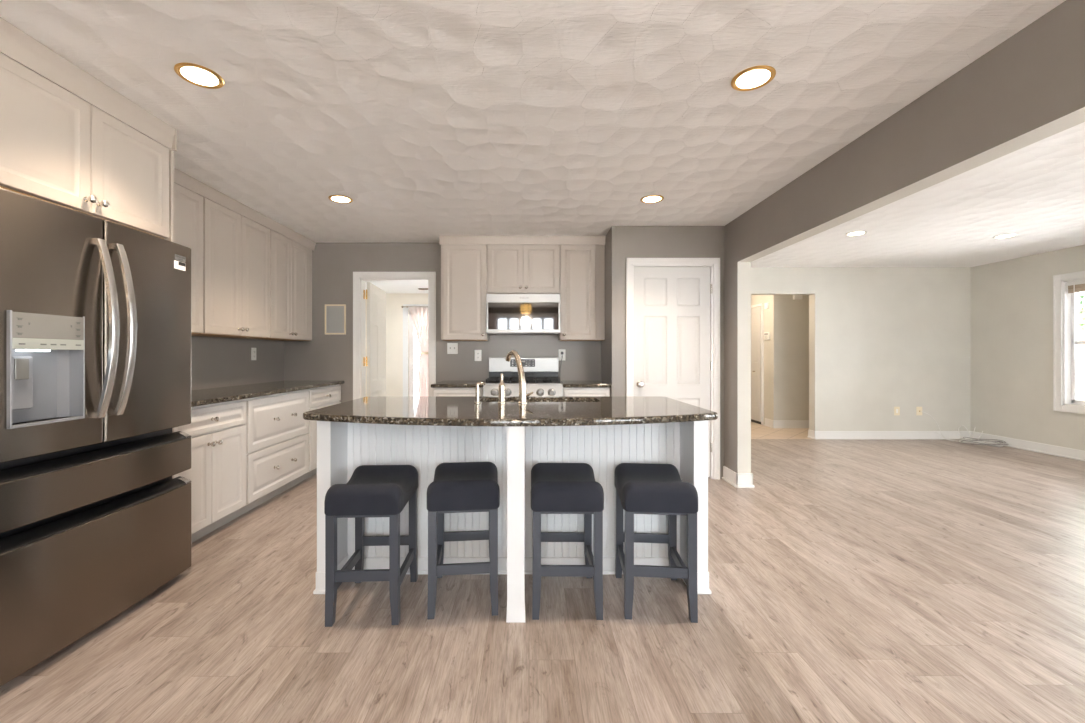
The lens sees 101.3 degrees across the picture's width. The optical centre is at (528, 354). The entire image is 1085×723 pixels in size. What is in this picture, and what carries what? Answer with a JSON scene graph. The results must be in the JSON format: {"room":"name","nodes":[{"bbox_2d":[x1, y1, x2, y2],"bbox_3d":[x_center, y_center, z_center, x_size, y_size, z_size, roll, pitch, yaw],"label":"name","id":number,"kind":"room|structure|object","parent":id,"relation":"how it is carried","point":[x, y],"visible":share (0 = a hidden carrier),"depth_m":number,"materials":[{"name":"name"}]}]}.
{"room":"kitchen","nodes":[
{"label":"kitchen","id":0,"kind":"room"},
{"bbox_2d":[191,336,283,389],"bbox_3d":[-2.750,-0.025,1.305,0.120,2.420,7.410,0,0,0],"label":"wall","id":1,"kind":"structure","parent":0,"point":[216,362],"depth_m":4.05,"materials":[{"name":"grey paint"}]},
{"bbox_2d":[0,53,168,238],"bbox_3d":[-2.296,-0.875,1.980,0.778,0.491,0.900,0,0,0],"label":"upper cabinet","id":2,"kind":"object","parent":1,"relation":"attached to","point":[58,148],"visible":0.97,"depth_m":1.92,"materials":[{"name":"beige paint"}]},
{"bbox_2d":[0,17,315,249],"bbox_3d":[-2.273,-1.175,3.209,0.694,0.118,3.359,0,0,0],"label":"trim","id":3,"kind":"structure","parent":1,"relation":"attached to","point":[15,44],"depth_m":2.05,"materials":[{"name":"beige paint"}]},
{"bbox_2d":[174,183,202,333],"bbox_3d":[-2.501,-0.652,2.847,0.368,0.996,0.774,0,0,0],"label":"upper cabinet","id":4,"kind":"object","parent":1,"relation":"attached to","point":[188,205],"visible":0.11,"depth_m":3.13,"materials":[{"name":"beige paint"}]},
{"bbox_2d":[191,197,269,337],"bbox_3d":[-2.501,-0.652,3.650,0.368,0.996,0.832,0,0,0],"label":"upper cabinet","id":5,"kind":"object","parent":1,"relation":"attached to","point":[236,248],"visible":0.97,"depth_m":3.58,"materials":[{"name":"beige paint"}]},
{"bbox_2d":[251,348,255,359],"bbox_3d":[-2.685,-0.010,4.345,0.009,0.122,0.076,0,0,0],"label":"wall outlet","id":6,"kind":"object","parent":1,"relation":"attached to","point":[253,350],"visible":1,"depth_m":4.33,"materials":[{"name":"white plastic"}]},
{"bbox_2d":[242,230,311,340],"bbox_3d":[-2.501,-0.652,4.475,0.368,0.996,0.818,0,0,0],"label":"upper cabinet","id":7,"kind":"object","parent":1,"relation":"attached to","point":[290,261],"visible":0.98,"depth_m":4.37,"materials":[{"name":"beige paint"}]},
{"bbox_2d":[365,293,427,396],"bbox_3d":[-1.553,0.035,6.545,4.894,2.300,3.310,0,0,0],"label":"wall","id":8,"kind":"structure","parent":0,"point":[394,301],"depth_m":8.06,"materials":[{"name":"beige paint"}]},
{"bbox_2d":[401,306,427,307],"bbox_3d":[-1.480,-0.865,8.000,1.620,0.043,0.074,0,0,0],"label":"curtain rod","id":9,"kind":"object","parent":8,"relation":"attached to","point":[401,306],"visible":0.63,"depth_m":7.98,"materials":[{"name":"silver metal"}]},
{"bbox_2d":[409,307,427,395],"bbox_3d":[-1.800,0.140,7.985,0.721,1.990,0.160,0,0,0],"label":"curtain","id":10,"kind":"object","parent":9,"relation":"hanging from","point":[419,315],"visible":0.5,"depth_m":7.98,"materials":[{"name":"white fabric"}]},
{"bbox_2d":[403,304,427,395],"bbox_3d":[-1.475,0.135,8.082,1.610,2.100,0.095,0,0,0],"label":"door","id":11,"kind":"structure","parent":8,"relation":"in","point":[409,333],"depth_m":8.05,"materials":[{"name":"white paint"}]},
{"bbox_2d":[365,282,427,292],"bbox_3d":[-1.553,-1.225,6.605,4.894,0.220,3.190,0,0,0],"label":"ceiling","id":12,"kind":"structure","parent":0,"point":[388,287],"depth_m":7.24,"materials":[{"name":"white paint"}]},
{"bbox_2d":[284,243,600,402],"bbox_3d":[-0.898,-0.025,4.950,3.584,2.420,0.120,0,0,0],"label":"wall","id":13,"kind":"structure","parent":0,"point":[325,357],"depth_m":4.89,"materials":[{"name":"grey paint"}]},
{"bbox_2d":[325,304,345,334],"bbox_3d":[-2.125,-0.390,4.882,0.230,0.330,0.016,0,0,0],"label":"picture frame","id":14,"kind":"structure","parent":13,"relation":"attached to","point":[335,314],"depth_m":4.88,"materials":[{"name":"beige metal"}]},
{"bbox_2d":[367,282,385,396],"bbox_3d":[-1.843,0.176,5.403,0.036,1.993,0.800,0,0,-5],"label":"door","id":15,"kind":"structure","parent":13,"relation":"in","point":[376,297],"depth_m":5.30,"materials":[{"name":"beige paint"}]},
{"bbox_2d":[353,272,435,399],"bbox_3d":[-1.474,0.137,4.940,0.904,2.096,0.148,0,0,0],"label":"trim","id":16,"kind":"structure","parent":13,"relation":"attached to","point":[359,278],"depth_m":4.87,"materials":[{"name":"white paint"}]},
{"bbox_2d":[447,343,457,353],"bbox_3d":[-0.840,-0.072,4.883,0.116,0.122,0.015,0,0,0],"label":"light switch","id":17,"kind":"object","parent":13,"relation":"attached to","point":[452,348],"visible":1,"depth_m":4.88,"materials":[{"name":"white plastic"}]},
{"bbox_2d":[441,245,488,340],"bbox_3d":[-0.678,-0.652,4.731,0.478,0.996,0.308,0,0,0],"label":"upper cabinet","id":18,"kind":"object","parent":13,"relation":"attached to","point":[463,267],"visible":0.98,"depth_m":4.62,"materials":[{"name":"beige paint"}]},
{"bbox_2d":[475,350,480,360],"bbox_3d":[-0.560,0.005,4.885,0.076,0.122,0.009,0,0,0],"label":"wall outlet","id":19,"kind":"object","parent":13,"relation":"attached to","point":[477,352],"visible":1,"depth_m":4.88,"materials":[{"name":"white plastic"}]},
{"bbox_2d":[439,236,605,244],"bbox_3d":[-0.069,-1.192,4.619,1.722,0.086,0.042,0,0,0],"label":"trim","id":20,"kind":"structure","parent":13,"relation":"attached to","point":[443,240],"depth_m":4.61,"materials":[{"name":"beige paint"}]},
{"bbox_2d":[487,245,559,292],"bbox_3d":[-0.059,-0.895,4.731,0.757,0.510,0.308,0,0,0],"label":"upper cabinet","id":21,"kind":"object","parent":13,"relation":"attached to","point":[510,268],"visible":0.94,"depth_m":4.62,"materials":[{"name":"beige paint"}]},
{"bbox_2d":[486,293,560,334],"bbox_3d":[-0.059,-0.426,4.721,0.764,0.412,0.322,0,0,0],"label":"microwave","id":22,"kind":"object","parent":21,"relation":"attached to","point":[506,313],"visible":1,"depth_m":4.57,"materials":[{"name":"silver metal"}]},
{"bbox_2d":[559,349,565,360],"bbox_3d":[0.363,0.000,4.885,0.076,0.122,0.009,0,0,0],"label":"wall outlet","id":23,"kind":"object","parent":13,"relation":"attached to","point":[563,357],"visible":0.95,"depth_m":4.88,"materials":[{"name":"white plastic"}]},
{"bbox_2d":[558,245,604,340],"bbox_3d":[0.556,-0.652,4.731,0.468,0.996,0.308,0,0,0],"label":"upper cabinet","id":24,"kind":"object","parent":13,"relation":"attached to","point":[582,267],"visible":0.98,"depth_m":4.62,"materials":[{"name":"beige paint"}]},
{"bbox_2d":[0,422,1084,722],"bbox_3d":[1.780,1.225,3.475,9.180,0.080,12.050,0,0,0],"label":"floor","id":25,"kind":"structure","parent":0,"point":[856,580],"depth_m":1.94,"materials":[{"name":"brown wood"}]},
{"bbox_2d":[0,188,190,686],"bbox_3d":[-2.175,0.303,1.930,0.910,1.764,0.976,0,0,0],"label":"refrigerator","id":26,"kind":"object","parent":25,"relation":"on","point":[95,312],"visible":1,"depth_m":1.81,"materials":[{"name":"grey metal"}]},
{"bbox_2d":[165,151,173,478],"bbox_3d":[-2.321,0.034,2.442,0.733,2.303,0.020,0,0,0],"label":"end panel","id":27,"kind":"object","parent":25,"relation":"on","point":[171,153],"visible":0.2,"depth_m":2.43,"materials":[{"name":"beige paint"}]},
{"bbox_2d":[174,399,245,542],"bbox_3d":[-2.346,0.751,2.878,0.678,0.868,0.730,0,0,0],"label":"base cabinet","id":28,"kind":"object","parent":25,"relation":"on","point":[217,473],"visible":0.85,"depth_m":2.92,"materials":[{"name":"paint"}]},
{"bbox_2d":[191,381,344,406],"bbox_3d":[-2.357,0.297,3.671,0.663,0.035,2.433,0,0,0],"label":"countertop","id":29,"kind":"structure","parent":28,"relation":"on","point":[200,397],"depth_m":3.53,"materials":[{"name":"brown stone"}]},
{"bbox_2d":[237,389,308,516],"bbox_3d":[-2.346,0.751,3.701,0.678,0.868,0.917,0,0,0],"label":"base cabinet","id":30,"kind":"object","parent":25,"relation":"on","point":[277,435],"visible":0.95,"depth_m":3.60,"materials":[{"name":"paint"}]},
{"bbox_2d":[301,384,340,481],"bbox_3d":[-2.346,0.751,4.511,0.678,0.868,0.703,0,0,0],"label":"base cabinet","id":31,"kind":"object","parent":25,"relation":"on","point":[320,397],"visible":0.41,"depth_m":4.29,"materials":[{"name":"paint"}]},
{"bbox_2d":[324,465,417,626],"bbox_3d":[-0.740,0.879,2.150,0.332,0.612,0.424,0,0,-2],"label":"counter stool","id":32,"kind":"object","parent":25,"relation":"on","point":[371,490],"visible":1,"depth_m":1.96,"materials":[{"name":"grey fabric"}]},
{"bbox_2d":[432,387,482,395],"bbox_3d":[-0.693,0.751,4.564,0.485,0.868,0.633,0,0,0],"label":"base cabinet","id":33,"kind":"object","parent":25,"relation":"on","point":[435,391],"visible":0.03,"depth_m":4.29,"materials":[{"name":"paint"}]},
{"bbox_2d":[431,381,485,387],"bbox_3d":[-0.696,0.297,4.582,0.498,0.035,0.613,0,0,0],"label":"countertop","id":34,"kind":"structure","parent":33,"relation":"on","point":[443,384],"depth_m":4.28,"materials":[{"name":"brown stone"}]},
{"bbox_2d":[427,462,499,619],"bbox_3d":[-0.318,0.879,2.212,0.332,0.612,0.424,0,0,-6],"label":"counter stool","id":35,"kind":"object","parent":25,"relation":"on","point":[456,487],"visible":1,"depth_m":2.02,"materials":[{"name":"fabric"}]},
{"bbox_2d":[313,420,710,621],"bbox_3d":[-0.083,0.750,2.463,1.973,0.869,0.984,0,0,0],"label":"kitchen island","id":36,"kind":"object","parent":25,"relation":"on","point":[342,447],"visible":0.38,"depth_m":2.42,"materials":[{"name":"white paint"}]},
{"bbox_2d":[303,396,717,426],"bbox_3d":[-0.091,0.297,2.482,2.036,0.035,1.070,0,0,0],"label":"island countertop","id":37,"kind":"structure","parent":36,"relation":"on","point":[392,410],"depth_m":2.25,"materials":[{"name":"brown stone"}]},
{"bbox_2d":[474,382,484,402],"bbox_3d":[-0.290,0.218,2.600,0.066,0.124,0.038,0,0,-44],"label":"soap dispenser","id":38,"kind":"object","parent":37,"relation":"on","point":[478,383],"visible":1,"depth_m":2.58,"materials":[{"name":"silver metal"}]},
{"bbox_2d":[498,374,505,403],"bbox_3d":[-0.158,0.194,2.590,0.050,0.172,0.050,0,0,0],"label":"sprayer","id":39,"kind":"object","parent":37,"relation":"on","point":[501,388],"visible":1,"depth_m":2.57,"materials":[{"name":"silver metal"}]},
{"bbox_2d":[506,350,532,403],"bbox_3d":[-0.080,0.124,2.656,0.081,0.312,0.230,0,0,-43],"label":"faucet","id":40,"kind":"object","parent":37,"relation":"on","point":[522,382],"visible":1,"depth_m":2.58,"materials":[{"name":"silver metal"}]},
{"bbox_2d":[483,357,562,395],"bbox_3d":[-0.059,0.596,4.550,0.766,1.138,0.651,0,0,0],"label":"gas range","id":41,"kind":"object","parent":25,"relation":"on","point":[541,373],"visible":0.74,"depth_m":4.80,"materials":[{"name":"silver metal"}]},
{"bbox_2d":[485,377,562,384],"bbox_3d":[-0.059,0.263,4.534,0.766,0.058,0.512,0,0,0],"label":"cooktop","id":42,"kind":"object","parent":41,"relation":"in","point":[491,380],"depth_m":4.33,"materials":[{"name":"black metal"}]},
{"bbox_2d":[531,463,603,619],"bbox_3d":[0.175,0.879,2.195,0.332,0.612,0.424,0,0,1],"label":"counter stool","id":43,"kind":"object","parent":25,"relation":"on","point":[556,488],"visible":1,"depth_m":1.99,"materials":[{"name":"fabric"}]},
{"bbox_2d":[563,388,609,395],"bbox_3d":[0.557,0.751,4.564,0.455,0.868,0.633,0,0,0],"label":"base cabinet","id":44,"kind":"object","parent":25,"relation":"on","point":[566,391],"visible":0.04,"depth_m":4.29,"materials":[{"name":"paint"}]},
{"bbox_2d":[560,381,610,387],"bbox_3d":[0.559,0.297,4.582,0.465,0.035,0.613,0,0,0],"label":"countertop","id":45,"kind":"structure","parent":44,"relation":"on","point":[566,384],"depth_m":4.28,"materials":[{"name":"brown stone"}]},
{"bbox_2d":[614,463,697,622],"bbox_3d":[0.606,0.879,2.185,0.332,0.612,0.424,0,0,5],"label":"counter stool","id":46,"kind":"object","parent":25,"relation":"on","point":[641,488],"visible":1,"depth_m":1.99,"materials":[{"name":"fabric"}]},
{"bbox_2d":[920,411,1008,446],"bbox_3d":[5.911,0.989,6.058,0.378,0.402,0.846,0,0,-42],"label":"cable coil","id":47,"kind":"object","parent":25,"relation":"on","point":[965,440],"visible":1,"depth_m":5.91,"materials":[{"name":"white"}]},
{"bbox_2d":[0,0,1084,266],"bbox_3d":[1.780,-1.285,1.859,9.180,0.100,8.818,0,0,0],"label":"ceiling","id":48,"kind":"structure","parent":0,"point":[436,118],"depth_m":2.19,"materials":[{"name":"white paint"}]},
{"bbox_2d":[174,63,224,88],"bbox_3d":[-1.456,-1.232,1.969,0.180,0.007,0.180,0,0,0],"label":"recessed light","id":49,"kind":"object","parent":48,"relation":"in","point":[198,75],"visible":1,"depth_m":1.96,"materials":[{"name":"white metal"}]},
{"bbox_2d":[328,195,352,203],"bbox_3d":[-1.490,-1.232,3.523,0.180,0.007,0.180,0,0,0],"label":"recessed light","id":50,"kind":"object","parent":48,"relation":"in","point":[335,198],"visible":1,"depth_m":3.52,"materials":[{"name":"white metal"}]},
{"bbox_2d":[640,195,663,203],"bbox_3d":[0.974,-1.232,3.523,0.180,0.007,0.180,0,0,0],"label":"recessed light","id":51,"kind":"object","parent":48,"relation":"in","point":[649,199],"visible":1,"depth_m":3.52,"materials":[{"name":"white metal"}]},
{"bbox_2d":[731,65,775,90],"bbox_3d":[1.000,-1.232,1.987,0.180,0.007,0.180,0,0,0],"label":"recessed light","id":52,"kind":"object","parent":48,"relation":"in","point":[752,78],"visible":1,"depth_m":1.98,"materials":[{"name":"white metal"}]},
{"bbox_2d":[845,231,866,235],"bbox_3d":[3.320,-1.232,4.518,0.180,0.007,0.180,0,0,0],"label":"recessed light","id":53,"kind":"object","parent":48,"relation":"in","point":[856,233],"visible":1,"depth_m":4.50,"materials":[{"name":"white paint"}]},
{"bbox_2d":[738,0,1084,261],"bbox_3d":[1.930,-1.035,0.795,0.120,0.400,6.390,0,0,0],"label":"ceiling beam","id":54,"kind":"structure","parent":48,"relation":"attached to","point":[1028,89],"depth_m":1.99,"materials":[{"name":"grey paint"}]},
{"bbox_2d":[993,234,1017,238],"bbox_3d":[4.940,-1.232,4.616,0.180,0.007,0.180,0,0,0],"label":"recessed light","id":55,"kind":"object","parent":48,"relation":"in","point":[1004,235],"visible":1,"depth_m":4.62,"materials":[{"name":"white paint"}]},
{"bbox_2d":[601,226,723,478],"bbox_3d":[1.332,-0.025,4.574,1.076,2.420,0.632,0,0,0],"label":"wall","id":56,"kind":"structure","parent":0,"point":[621,242],"depth_m":4.26,"materials":[{"name":"grey paint"}]},
{"bbox_2d":[634,267,711,476],"bbox_3d":[1.380,0.163,4.253,0.750,2.020,0.105,0,0,0],"label":"door","id":57,"kind":"structure","parent":56,"relation":"in","point":[672,304],"depth_m":4.27,"materials":[{"name":"white paint"}]},
{"bbox_2d":[626,258,719,478],"bbox_3d":[1.373,0.130,4.308,0.893,2.110,0.148,0,0,0],"label":"trim","id":58,"kind":"structure","parent":56,"relation":"attached to","point":[713,263],"depth_m":4.24,"materials":[{"name":"white paint"}]},
{"bbox_2d":[724,217,750,472],"bbox_3d":[1.930,-0.025,5.129,0.120,2.420,2.278,0,0,0],"label":"wall","id":59,"kind":"structure","parent":0,"point":[737,275],"depth_m":4.01,"materials":[{"name":"grey paint"}]},
{"bbox_2d":[722,466,754,487],"bbox_3d":[1.930,1.123,5.115,0.176,0.125,2.306,0,0,0],"label":"baseboard","id":60,"kind":"structure","parent":59,"relation":"attached to","point":[739,480],"depth_m":3.98,"materials":[{"name":"white paint"}]},
{"bbox_2d":[751,295,808,423],"bbox_3d":[3.950,-0.025,7.952,3.300,2.420,3.097,0,0,0],"label":"wall","id":61,"kind":"structure","parent":0,"point":[786,353],"depth_m":7.22,"materials":[{"name":"beige paint"}]},
{"bbox_2d":[751,303,763,424],"bbox_3d":[3.934,0.155,8.020,0.072,2.060,0.990,0,0,0],"label":"door","id":62,"kind":"structure","parent":61,"relation":"in","point":[757,314],"depth_m":7.67,"materials":[{"name":"white paint"}]},
{"bbox_2d":[764,302,768,308],"bbox_3d":[3.953,-0.820,7.410,0.034,0.100,0.100,0,0,0],"label":"fire alarm","id":63,"kind":"object","parent":61,"relation":"attached to","point":[766,305],"visible":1,"depth_m":7.38,"materials":[{"name":"white plastic"}]},
{"bbox_2d":[764,332,769,339],"bbox_3d":[3.954,-0.315,7.400,0.031,0.130,0.150,0,0,0],"label":"alarm keypad","id":64,"kind":"object","parent":61,"relation":"attached to","point":[766,334],"visible":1,"depth_m":7.37,"materials":[{"name":"white plastic"}]},
{"bbox_2d":[764,418,808,427],"bbox_3d":[4.721,1.123,8.298,1.558,0.125,2.204,0,0,0],"label":"baseboard","id":65,"kind":"structure","parent":61,"relation":"attached to","point":[769,423],"depth_m":7.21,"materials":[{"name":"white paint"}]},
{"bbox_2d":[793,295,801,299],"bbox_3d":[4.348,-0.953,7.200,0.135,0.105,0.048,0,0,0],"label":"door chime","id":66,"kind":"object","parent":61,"relation":"attached to","point":[795,297],"visible":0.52,"depth_m":7.18,"materials":[{"name":"white plastic"}]},
{"bbox_2d":[807,429,970,438],"bbox_3d":[4.105,1.127,6.322,4.230,0.115,0.163,0,0,0],"label":"baseboard","id":67,"kind":"structure","parent":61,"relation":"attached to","point":[812,434],"depth_m":6.25,"materials":[{"name":"white paint"}]},
{"bbox_2d":[751,267,970,430],"bbox_3d":[4.180,-0.025,6.335,4.380,2.420,0.135,0,0,0],"label":"wall","id":68,"kind":"structure","parent":0,"point":[882,339],"depth_m":6.27,"materials":[{"name":"beige paint"}]},
{"bbox_2d":[894,407,899,414],"bbox_3d":[5.180,0.789,6.264,0.078,0.122,0.008,0,0,0],"label":"cable plate","id":69,"kind":"object","parent":68,"relation":"attached to","point":[896,409],"visible":1,"depth_m":6.26,"materials":[{"name":"beige plastic"}]},
{"bbox_2d":[916,407,921,414],"bbox_3d":[5.495,0.789,6.258,0.082,0.122,0.020,0,0,0],"label":"cable plate","id":70,"kind":"object","parent":68,"relation":"attached to","point":[918,409],"visible":1,"depth_m":6.26,"materials":[{"name":"beige plastic"}]},
{"bbox_2d":[971,245,1084,450],"bbox_3d":[6.295,-0.025,1.934,0.150,2.420,8.668,0,0,0],"label":"wall","id":71,"kind":"structure","parent":0,"point":[1012,299],"depth_m":5.64,"materials":[{"name":"beige paint"}]},
{"bbox_2d":[971,431,1084,460],"bbox_3d":[6.206,1.127,1.934,0.028,0.115,8.668,0,0,0],"label":"baseboard","id":72,"kind":"structure","parent":71,"relation":"attached to","point":[1060,451],"depth_m":5.42,"materials":[{"name":"white paint"}]},
{"bbox_2d":[1053,271,1084,413],"bbox_3d":[6.276,-0.140,4.293,0.168,1.600,1.935,0,0,0],"label":"window","id":73,"kind":"structure","parent":71,"relation":"in","point":[1066,374],"depth_m":5.16,"materials":[{"name":"white paint"}]},
{"bbox_2d":[1067,280,1084,357],"bbox_3d":[6.261,-0.405,4.293,0.048,0.879,1.741,0,0,0],"label":"window blind","id":74,"kind":"object","parent":73,"relation":"attached to","point":[1074,287],"visible":1,"depth_m":5.09,"materials":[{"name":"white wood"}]},
{"bbox_2d":[1068,284,1084,292],"bbox_3d":[6.264,-0.760,4.293,0.028,0.090,1.737,0,0,0],"label":"shade","id":75,"kind":"object","parent":73,"relation":"attached to","point":[1072,288],"depth_m":5.09,"materials":[{"name":"beige fabric"}]},
{"bbox_3d":[33.260,1.635,28.650,53.480,0.100,62.700,0,0,0],"label":"ground","id":76,"kind":"structure","parent":0,"visible":0},
{"bbox_2d":[1079,292,1084,399],"bbox_3d":[10.914,-0.046,8.751,1.474,3.277,1.479,0,0,0],"label":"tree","id":77,"kind":"object","parent":76,"relation":"on","point":[1081,294],"visible":0.15,"depth_m":8.72,"materials":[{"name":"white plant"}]},
{"label":"outside","id":78,"kind":"structure","parent":0,"visible":0},
{"bbox_2d":[415,367,416,395],"bbox_3d":[-16.740,1.635,34.850,46.520,0.100,50.300,0,0,0],"label":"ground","id":79,"kind":"structure","parent":78,"point":[415,367],"depth_m":26.13,"materials":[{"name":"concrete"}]},
{"bbox_2d":[415,363,418,395],"bbox_3d":[-1.400,0.845,10.200,4.600,1.480,0.100,0,0,0],"label":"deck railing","id":80,"kind":"object","parent":79,"relation":"on","point":[417,364],"visible":0.02,"depth_m":10.18,"materials":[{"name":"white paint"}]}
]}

